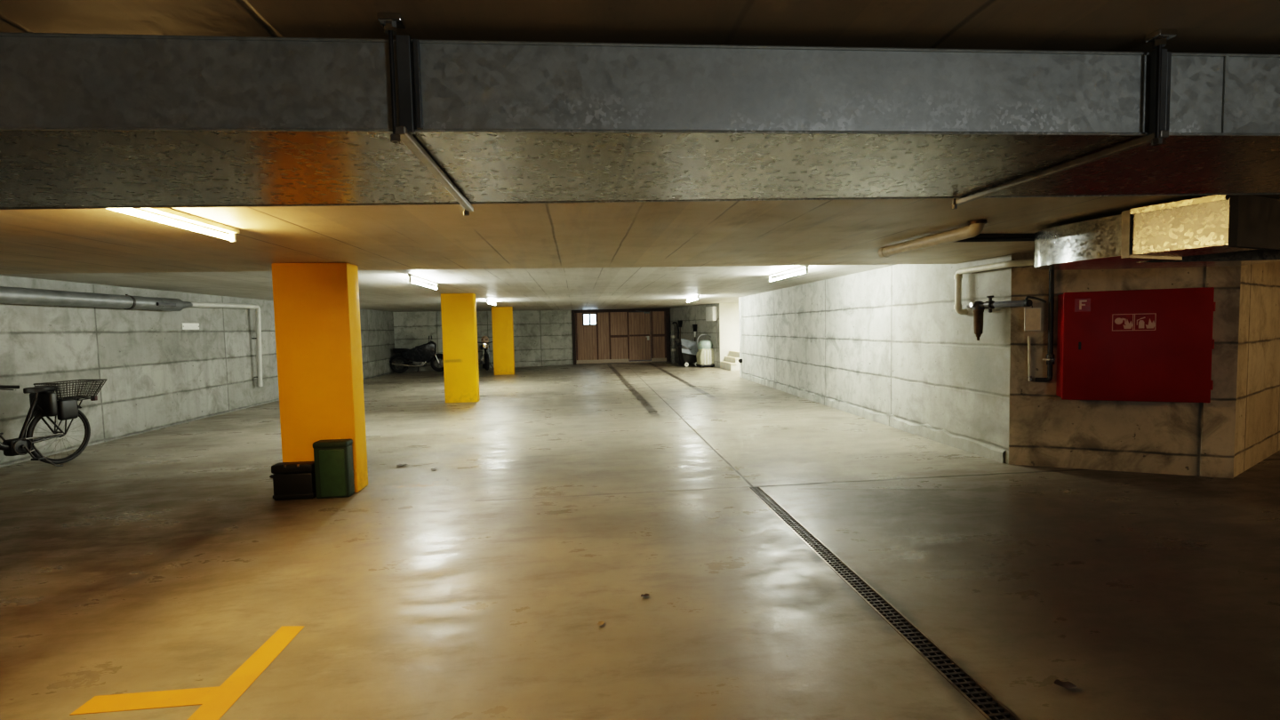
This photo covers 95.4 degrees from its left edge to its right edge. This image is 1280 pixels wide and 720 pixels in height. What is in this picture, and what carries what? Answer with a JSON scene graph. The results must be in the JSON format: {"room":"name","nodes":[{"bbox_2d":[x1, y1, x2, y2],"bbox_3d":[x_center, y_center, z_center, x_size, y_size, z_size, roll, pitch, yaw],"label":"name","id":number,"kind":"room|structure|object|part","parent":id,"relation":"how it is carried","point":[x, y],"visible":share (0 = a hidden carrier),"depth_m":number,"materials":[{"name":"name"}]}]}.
{"room":"parking garage","nodes":[
{"label":"parking garage","id":0,"kind":"room"},
{"bbox_2d":[0,275,395,467],"bbox_3d":[-7.427,0.145,5.891,0.200,2.320,31.300,-2,3,-6],"label":"wall","id":1,"kind":"structure","parent":0,"point":[159,374],"depth_m":8.87,"materials":[{"name":"grey concrete"}]},
{"bbox_2d":[0,286,262,386],"bbox_3d":[-7.065,0.094,4.701,0.285,1.701,14.865,-2,3,-6],"label":"duct pipe","id":2,"kind":"object","parent":1,"relation":"attached to","point":[8,295],"visible":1,"depth_m":8.12,"materials":[{"name":"metal"}]},
{"bbox_2d":[181,322,199,329],"bbox_3d":[-7.790,-0.583,10.094,0.020,0.110,0.440,-2,3,-6],"label":"wall sign","id":3,"kind":"object","parent":1,"relation":"attached to","point":[184,326],"visible":1,"depth_m":10.06,"materials":[{"name":"white paint"}]},
{"bbox_2d":[271,262,367,492],"bbox_3d":[-2.931,0.171,5.364,0.640,2.089,0.270,-2,3,-6],"label":"pillar","id":4,"kind":"structure","parent":0,"point":[316,308],"depth_m":5.23,"materials":[{"name":"yellow paint"}]},
{"bbox_2d":[440,293,479,402],"bbox_3d":[-3.685,-0.245,11.953,0.645,2.219,0.280,-2,3,-6],"label":"pillar","id":5,"kind":"structure","parent":0,"point":[459,310],"depth_m":11.82,"materials":[{"name":"yellow paint"}]},
{"bbox_2d":[392,310,573,371],"bbox_3d":[-5.927,-0.826,22.674,6.694,2.320,0.200,-2,3,-20],"label":"wall","id":6,"kind":"structure","parent":0,"point":[541,338],"depth_m":23.00,"materials":[{"name":"concrete"}]},
{"bbox_2d":[571,308,670,364],"bbox_3d":[-0.764,-0.981,23.967,4.000,2.220,0.250,-2,3,-6],"label":"door","id":7,"kind":"structure","parent":6,"relation":"in","point":[599,336],"depth_m":23.93,"materials":[{"name":"brown wood"}]},
{"bbox_3d":[-2.187,-0.967,23.816,0.900,1.930,0.060,-2,3,-6],"label":"panel","id":8,"kind":"part","parent":7,"relation":"part of","materials":[{"name":"brown wood"}]},
{"bbox_3d":[-1.486,-0.986,23.892,0.490,1.930,0.060,-2,3,-6],"label":"panel","id":9,"kind":"part","parent":7,"relation":"part of","materials":[{"name":"brown wood"}]},
{"bbox_3d":[-0.860,-1.004,23.960,0.750,1.930,0.060,-2,3,-6],"label":"panel","id":10,"kind":"part","parent":7,"relation":"part of","materials":[{"name":"brown wood"}]},
{"bbox_3d":[-0.016,-1.015,24.012,0.840,0.070,0.020,-2,3,-6],"label":"rail","id":11,"kind":"part","parent":7,"relation":"part of","materials":[{"name":"brown wood"}]},
{"bbox_3d":[0.007,0.077,24.088,0.900,0.060,0.110,-2,3,-6],"label":"sill","id":12,"kind":"part","parent":7,"relation":"part of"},
{"bbox_3d":[0.765,-1.049,24.136,0.640,1.930,0.060,-2,3,-6],"label":"panel","id":13,"kind":"part","parent":7,"relation":"part of","materials":[{"name":"brown wood"}]},
{"bbox_2d":[491,306,514,375],"bbox_3d":[-4.494,-0.630,19.153,0.650,2.219,0.270,-2,3,-6],"label":"pillar","id":14,"kind":"structure","parent":0,"point":[501,316],"depth_m":19.02,"materials":[{"name":"yellow paint"}]},
{"bbox_2d":[0,360,1279,719],"bbox_3d":[0.476,0.986,8.165,16.350,0.001,34.000,-2,3,-6],"label":"floor","id":15,"kind":"structure","parent":0,"point":[478,585],"depth_m":3.51,"materials":[{"name":"concrete"}]},
{"bbox_2d":[0,378,107,466],"bbox_3d":[-6.876,0.737,6.344,0.655,1.022,1.884,-1,3,5],"label":"bicycle","id":16,"kind":"object","parent":15,"relation":"on","point":[44,403],"visible":1,"depth_m":6.70,"materials":[{"name":"black metal"}]},
{"bbox_3d":[-6.867,0.955,6.408,0.120,0.180,0.180,-1,3,5],"label":"motor","id":17,"kind":"part","parent":16,"relation":"part of","materials":[{"name":"black plastic"}]},
{"bbox_3d":[-6.872,0.676,6.395,0.144,0.629,0.912,-1,3,5],"label":"frame","id":18,"kind":"part","parent":16,"relation":"part of","materials":[{"name":"paint"}]},
{"bbox_3d":[-6.771,0.939,6.625,0.020,0.174,0.393,-1,3,4],"label":"chain","id":19,"kind":"part","parent":16,"relation":"part of","materials":[{"name":"metal"}]},
{"bbox_2d":[33,378,107,399],"bbox_3d":[-6.823,0.355,6.983,0.396,0.202,0.536,-1,3,5],"label":"basket","id":20,"kind":"object","parent":16,"relation":"on","point":[53,388],"depth_m":6.99,"materials":[{"name":"metal"}]},
{"bbox_2d":[90,395,97,400],"bbox_3d":[-6.796,0.476,7.249,0.060,0.060,0.040,-1,3,5],"label":"light","id":21,"kind":"object","parent":16,"relation":"attached to","point":[95,398],"depth_m":7.23,"materials":[{"name":"plastic"}]},
{"bbox_2d":[69,625,304,719],"bbox_3d":[-1.875,1.382,1.986,0.605,0.002,1.805,-2,3,-6],"label":"floor marking","id":22,"kind":"object","parent":15,"relation":"on","point":[215,701],"visible":1,"depth_m":2.36,"materials":[{"name":"yellow paint"}]},
{"bbox_2d":[269,461,316,500],"bbox_3d":[-3.081,1.073,5.180,0.380,0.315,0.152,-2,3,-6],"label":"crate","id":23,"kind":"object","parent":15,"relation":"on","point":[296,480],"visible":0.91,"depth_m":5.12,"materials":[{"name":"black plastic"}]},
{"bbox_3d":[-3.068,0.954,5.179,0.350,0.077,0.144,-2,3,-6],"label":"case lid","id":24,"kind":"part","parent":23,"relation":"part of","materials":[{"name":"black plastic"}]},
{"bbox_2d":[312,438,354,498],"bbox_3d":[-2.733,0.969,5.206,0.295,0.505,0.158,-2,3,-6],"label":"trash bin","id":25,"kind":"object","parent":15,"relation":"on","point":[333,458],"visible":1,"depth_m":5.13,"materials":[{"name":"green plastic"}]},
{"bbox_3d":[-2.711,0.997,5.137,0.213,0.415,0.014,-2,3,-6],"label":"panel","id":26,"kind":"part","parent":25,"relation":"part of","materials":[{"name":"green plastic"}]},
{"bbox_2d":[389,335,443,373],"bbox_3d":[-7.997,-0.210,21.018,2.023,1.319,0.830,-2,3,-13],"label":"motorcycle","id":27,"kind":"object","parent":15,"relation":"on","point":[420,355],"visible":0.95,"depth_m":20.86,"materials":[{"name":"black metal"}]},
{"bbox_3d":[-8.393,-0.353,20.919,0.890,0.158,0.260,-2,3,-13],"label":"seat","id":28,"kind":"part","parent":27,"relation":"part of","materials":[{"name":"black leather"}]},
{"bbox_3d":[-8.160,-0.137,20.984,1.317,0.628,0.256,-2,3,-13],"label":"frame","id":29,"kind":"part","parent":27,"relation":"part of","materials":[{"name":"black plastic"}]},
{"bbox_2d":[477,341,493,370],"bbox_3d":[-5.829,-0.306,21.886,0.830,1.319,2.023,-2,3,-19],"label":"motorcycle","id":30,"kind":"object","parent":15,"relation":"on","point":[484,360],"visible":0.96,"depth_m":21.37,"materials":[{"name":"black metal"}]},
{"bbox_2d":[480,336,488,343],"bbox_3d":[-5.765,-0.764,21.641,0.280,0.265,0.295,-2,3,-6],"label":"helmet","id":31,"kind":"object","parent":30,"relation":"on","point":[484,339],"visible":0.98,"depth_m":21.55,"materials":[{"name":"orange plastic"}]},
{"bbox_2d":[670,321,679,362],"bbox_3d":[1.396,-0.703,23.311,0.337,1.643,0.267,-2,3,-6],"label":"hose standpipe","id":32,"kind":"object","parent":15,"relation":"on","point":[673,336],"visible":1,"depth_m":23.26,"materials":[{"name":"black metal"}]},
{"bbox_2d":[678,320,682,344],"bbox_3d":[1.562,-0.731,22.614,0.200,1.611,0.096,-4,4,-40],"label":"broom","id":33,"kind":"object","parent":15,"relation":"on","point":[680,322],"visible":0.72,"depth_m":22.56,"materials":[{"name":"black plastic"}]},
{"bbox_2d":[676,342,690,364],"bbox_3d":[1.684,-0.249,22.084,0.540,0.820,0.300,-2,3,-6],"label":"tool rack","id":34,"kind":"object","parent":15,"relation":"on","point":[679,343],"visible":0.23,"depth_m":21.98,"materials":[{"name":"metal"}]},
{"bbox_2d":[674,338,696,367],"bbox_3d":[1.716,-0.271,21.015,0.811,1.005,0.574,-2,3,-12],"label":"cart","id":35,"kind":"object","parent":15,"relation":"on","point":[687,349],"visible":0.89,"depth_m":20.89,"materials":[{"name":"black plastic"}]},
{"bbox_3d":[1.775,-0.465,20.958,0.688,0.614,0.457,-2,3,-12],"label":"cart lid","id":36,"kind":"part","parent":35,"relation":"part of","materials":[{"name":"grey plastic"}]},
{"bbox_2d":[696,334,714,367],"bbox_3d":[2.353,-0.330,20.599,0.666,1.156,0.515,-2,3,-15],"label":"trash can","id":37,"kind":"object","parent":15,"relation":"on","point":[705,356],"visible":0.96,"depth_m":20.39,"materials":[{"name":"beige plastic"}]},
{"bbox_3d":[2.304,-0.605,20.623,0.602,0.608,0.036,-2,3,-15],"label":"hoop handle","id":38,"kind":"part","parent":37,"relation":"part of","materials":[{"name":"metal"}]},
{"bbox_3d":[2.303,-0.534,20.575,0.520,0.330,0.515,-2,3,-15],"label":"tank","id":39,"kind":"part","parent":37,"relation":"part of","materials":[{"name":"white plastic"}]},
{"bbox_2d":[720,351,739,370],"bbox_3d":[4.072,-0.018,19.517,2.460,0.580,1.300,-2,3,-6],"label":"stairs","id":40,"kind":"structure","parent":15,"relation":"on","point":[732,363],"depth_m":19.13,"materials":[{"name":"beige paint"}]},
{"bbox_2d":[747,487,1021,719],"bbox_3d":[1.311,1.338,2.231,0.115,0.083,6.002,-2,3,-6],"label":"floor drain","id":41,"kind":"object","parent":15,"relation":"in","point":[988,704],"visible":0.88,"depth_m":2.78,"materials":[{"name":"black steel"}]},
{"bbox_2d":[1054,679,1076,688],"bbox_3d":[1.670,1.277,2.287,0.075,0.014,0.056,0,3,17],"label":"fallen leaf","id":42,"kind":"object","parent":15,"relation":"on","point":[1068,684],"visible":1,"depth_m":2.29,"materials":[{"name":"brown plant"}]},
{"bbox_2d":[0,0,1279,311],"bbox_3d":[0.426,-1.280,8.038,16.350,0.360,34.000,-2,3,-6],"label":"ceiling","id":43,"kind":"structure","parent":0,"point":[562,256],"depth_m":3.31,"materials":[{"name":"concrete"}]},
{"bbox_2d":[109,208,239,242],"bbox_3d":[-2.325,-0.699,2.704,0.048,0.083,1.550,-2,3,-6],"label":"ceiling lamp","id":44,"kind":"object","parent":43,"relation":"attached to","point":[232,237],"visible":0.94,"depth_m":3.00,"materials":[{"name":"plastic"}]},
{"bbox_2d":[408,273,438,289],"bbox_3d":[-3.117,-1.116,8.413,0.048,0.111,1.500,-2,3,-6],"label":"ceiling lamp","id":45,"kind":"object","parent":43,"relation":"attached to","point":[410,276],"visible":1,"depth_m":8.23,"materials":[{"name":"plastic"}]},
{"bbox_2d":[376,12,473,215],"bbox_3d":[-0.531,-0.592,1.572,0.070,0.249,0.810,-2,3,-6],"label":"hanger","id":46,"kind":"object","parent":43,"relation":"hanging from","point":[390,22],"visible":0.83,"depth_m":1.20,"materials":[{"name":"metal"}]},
{"bbox_3d":[-0.504,-0.571,1.186,0.008,0.249,0.008,0,3,16],"label":"threaded rod","id":47,"kind":"part","parent":46,"relation":"part of","materials":[{"name":"metal"}]},
{"bbox_3d":[-0.532,-0.490,1.581,0.022,0.017,0.797,-2,3,-6],"label":"cross rail","id":48,"kind":"part","parent":46,"relation":"part of","materials":[{"name":"metal"}]},
{"bbox_2d":[0,32,1279,209],"bbox_3d":[-1.124,-0.582,1.630,11.280,0.188,0.931,-2,3,-5],"label":"ventilation duct","id":49,"kind":"object","parent":46,"relation":"hanging from","point":[88,121],"visible":1,"depth_m":1.32,"materials":[{"name":"grey metal"}]},
{"bbox_3d":[-1.124,-0.582,1.631,11.280,0.182,0.922,-2,3,-5],"label":"duct casing","id":50,"kind":"part","parent":49,"relation":"part of","materials":[{"name":"grey metal"}]},
{"bbox_2d":[486,298,495,305],"bbox_3d":[-3.745,-1.452,14.673,0.048,0.111,1.500,-2,3,-6],"label":"ceiling lamp","id":51,"kind":"object","parent":43,"relation":"attached to","point":[487,300],"visible":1,"depth_m":14.47,"materials":[{"name":"plastic"}]},
{"bbox_2d":[686,295,699,302],"bbox_3d":[1.373,-1.595,15.228,0.048,0.111,1.500,-2,3,-6],"label":"ceiling lamp","id":52,"kind":"object","parent":43,"relation":"attached to","point":[687,299],"visible":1,"depth_m":15.11,"materials":[{"name":"plastic"}]},
{"bbox_2d":[768,265,808,281],"bbox_3d":[2.087,-1.223,8.274,0.048,0.111,1.500,-2,3,-6],"label":"ceiling lamp","id":53,"kind":"object","parent":43,"relation":"attached to","point":[799,267],"visible":0.91,"depth_m":8.16,"materials":[{"name":"plastic"}]},
{"bbox_2d":[877,219,986,257],"bbox_3d":[2.114,-0.886,4.293,0.108,0.128,1.166,-2,3,-7],"label":"ceiling pipe","id":54,"kind":"object","parent":43,"relation":"attached to","point":[974,228],"visible":0.98,"depth_m":4.12,"materials":[{"name":"beige plastic"}]},
{"bbox_2d":[952,233,1034,242],"bbox_3d":[2.961,-0.931,4.468,1.542,0.054,0.238,-2,3,-6],"label":"cable tray","id":55,"kind":"object","parent":43,"relation":"attached to","point":[981,237],"visible":0.28,"depth_m":4.37,"materials":[{"name":"metal"}]},
{"bbox_2d":[951,28,1177,209],"bbox_3d":[1.152,-0.634,1.678,0.070,0.249,0.752,-2,3,-6],"label":"hanger","id":56,"kind":"object","parent":43,"relation":"hanging from","point":[1161,59],"visible":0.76,"depth_m":1.34,"materials":[{"name":"metal"}]},
{"bbox_3d":[1.151,-0.533,1.687,0.022,0.017,0.739,-2,3,-6],"label":"cross rail","id":57,"kind":"part","parent":56,"relation":"part of","materials":[{"name":"metal"}]},
{"bbox_3d":[1.176,-0.615,1.321,0.008,0.249,0.008,0,3,16],"label":"threaded rod","id":58,"kind":"part","parent":56,"relation":"part of","materials":[{"name":"metal"}]},
{"bbox_2d":[1034,194,1279,270],"bbox_3d":[5.315,-0.824,3.875,5.155,0.300,1.340,-2,3,-6],"label":"duct","id":59,"kind":"object","parent":43,"relation":"hanging from","point":[1223,230],"visible":0.97,"depth_m":3.32,"materials":[{"name":"metal"}]},
{"bbox_2d":[669,303,719,367],"bbox_3d":[2.075,-0.973,22.162,0.200,2.320,4.521,-2,3,-19],"label":"wall","id":60,"kind":"structure","parent":0,"point":[690,316],"depth_m":21.72,"materials":[{"name":"concrete"}]},
{"bbox_2d":[692,324,696,363],"bbox_3d":[2.037,-0.601,21.615,0.200,1.441,0.096,-4,4,-40],"label":"broom","id":61,"kind":"object","parent":60,"relation":"hanging from","point":[694,326],"visible":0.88,"depth_m":21.55,"materials":[{"name":"black plastic"}]},
{"bbox_2d":[705,306,717,351],"bbox_3d":[2.508,-1.077,20.367,0.172,1.570,0.598,-2,3,-19],"label":"wall box","id":62,"kind":"object","parent":60,"relation":"attached to","point":[711,312],"visible":1,"depth_m":20.13,"materials":[{"name":"white paint"}]},
{"bbox_3d":[2.415,-1.609,20.328,0.012,0.460,0.520,-2,3,-19],"label":"box door","id":63,"kind":"part","parent":62,"relation":"part of","materials":[{"name":"white paint"}]},
{"bbox_2d":[719,303,739,367],"bbox_3d":[3.969,-0.907,20.234,2.500,2.320,0.200,-2,3,-6],"label":"wall","id":64,"kind":"structure","parent":0,"point":[729,316],"depth_m":20.03,"materials":[{"name":"beige paint"}]},
{"bbox_2d":[741,254,1011,463],"bbox_3d":[3.337,-0.374,10.937,0.200,2.320,10.374,-2,3,-5],"label":"wall","id":65,"kind":"structure","parent":0,"point":[892,340],"depth_m":7.83,"materials":[{"name":"concrete"}]},
{"bbox_2d":[738,296,742,377],"bbox_3d":[2.804,-0.621,16.112,0.080,2.220,0.120,-2,3,-6],"label":"trim","id":66,"kind":"structure","parent":65,"relation":"attached to","point":[740,298],"depth_m":16.07,"materials":[{"name":"white paint"}]},
{"bbox_2d":[742,372,1004,463],"bbox_3d":[3.249,0.679,10.962,0.046,0.200,10.224,-2,3,-5],"label":"baseboard","id":67,"kind":"structure","parent":65,"relation":"attached to","point":[976,447],"depth_m":7.91,"materials":[{"name":"concrete"}]},
{"bbox_2d":[953,258,1034,314],"bbox_3d":[3.822,-0.718,5.697,0.506,0.504,1.634,-3,4,-33],"label":"pipe","id":68,"kind":"object","parent":65,"relation":"attached to","point":[958,276],"visible":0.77,"depth_m":6.15,"materials":[{"name":"beige plastic"}]},
{"bbox_2d":[966,296,1046,340],"bbox_3d":[3.579,-0.418,5.798,0.224,0.450,0.866,-2,3,-11],"label":"water filter","id":69,"kind":"object","parent":65,"relation":"attached to","point":[978,308],"visible":1,"depth_m":5.87,"materials":[{"name":"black metal"}]},
{"bbox_2d":[972,309,983,340],"bbox_3d":[3.502,-0.366,6.027,0.104,0.325,0.104,-2,3,-6],"label":"bowl","id":70,"kind":"object","parent":69,"relation":"on","point":[978,314],"depth_m":5.99,"materials":[{"name":"gold metal"}]},
{"bbox_2d":[983,300,1023,307],"bbox_3d":[3.588,-0.549,5.726,0.173,0.057,0.437,-2,3,-6],"label":"pipe","id":71,"kind":"object","parent":69,"relation":"attached to","point":[989,303],"depth_m":5.68,"materials":[{"name":"metal"}]},
{"bbox_2d":[1024,304,1040,330],"bbox_3d":[3.772,-0.417,5.602,0.140,0.272,0.042,-1,3,12],"label":"tag","id":72,"kind":"object","parent":69,"relation":"hanging from","point":[1032,316],"visible":0.98,"depth_m":5.59,"materials":[{"name":"white paint"}]},
{"bbox_2d":[1008,252,1206,476],"bbox_3d":[4.490,-0.097,5.526,1.701,2.320,0.200,0,3,23],"label":"wall","id":73,"kind":"structure","parent":0,"point":[1046,429],"depth_m":5.55,"materials":[{"name":"grey concrete"}]},
{"bbox_2d":[1027,336,1031,381],"bbox_3d":[3.786,-0.011,5.650,0.041,0.435,0.069,0,3,23],"label":"drain pipe","id":74,"kind":"object","parent":73,"relation":"attached to","point":[1029,377],"visible":1,"depth_m":5.66,"materials":[{"name":"silver metal"}]},
{"bbox_2d":[1027,376,1031,381],"bbox_3d":[3.792,0.176,5.659,0.036,0.060,0.069,0,3,23],"label":"tap","id":75,"kind":"object","parent":74,"relation":"on","point":[1029,378],"depth_m":5.66,"materials":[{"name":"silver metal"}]},
{"bbox_2d":[1035,270,1055,382],"bbox_3d":[3.874,-0.358,5.554,0.152,1.145,0.120,0,3,23],"label":"riser pipe","id":76,"kind":"object","parent":73,"relation":"attached to","point":[1050,359],"visible":0.97,"depth_m":5.54,"materials":[{"name":"black plastic"}]},
{"bbox_2d":[1056,287,1215,402],"bbox_3d":[4.452,-0.133,5.286,1.074,0.990,0.266,0,3,23],"label":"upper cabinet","id":77,"kind":"object","parent":73,"relation":"attached to","point":[1155,345],"visible":1,"depth_m":5.17,"materials":[{"name":"red metal"}]},
{"bbox_2d":[1200,265,1240,478],"bbox_3d":[5.131,0.005,5.151,0.225,2.090,0.038,0,3,23],"label":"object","id":78,"kind":"structure","parent":73,"relation":"attached to","point":[1218,430],"depth_m":5.13,"materials":[{"name":"grey concrete"}]},
{"bbox_2d":[1233,261,1279,477],"bbox_3d":[6.418,-0.166,6.008,2.982,2.320,0.200,-3,4,-34],"label":"wall","id":79,"kind":"structure","parent":0,"point":[1257,437],"depth_m":5.53,"materials":[{"name":"concrete"}]}
]}

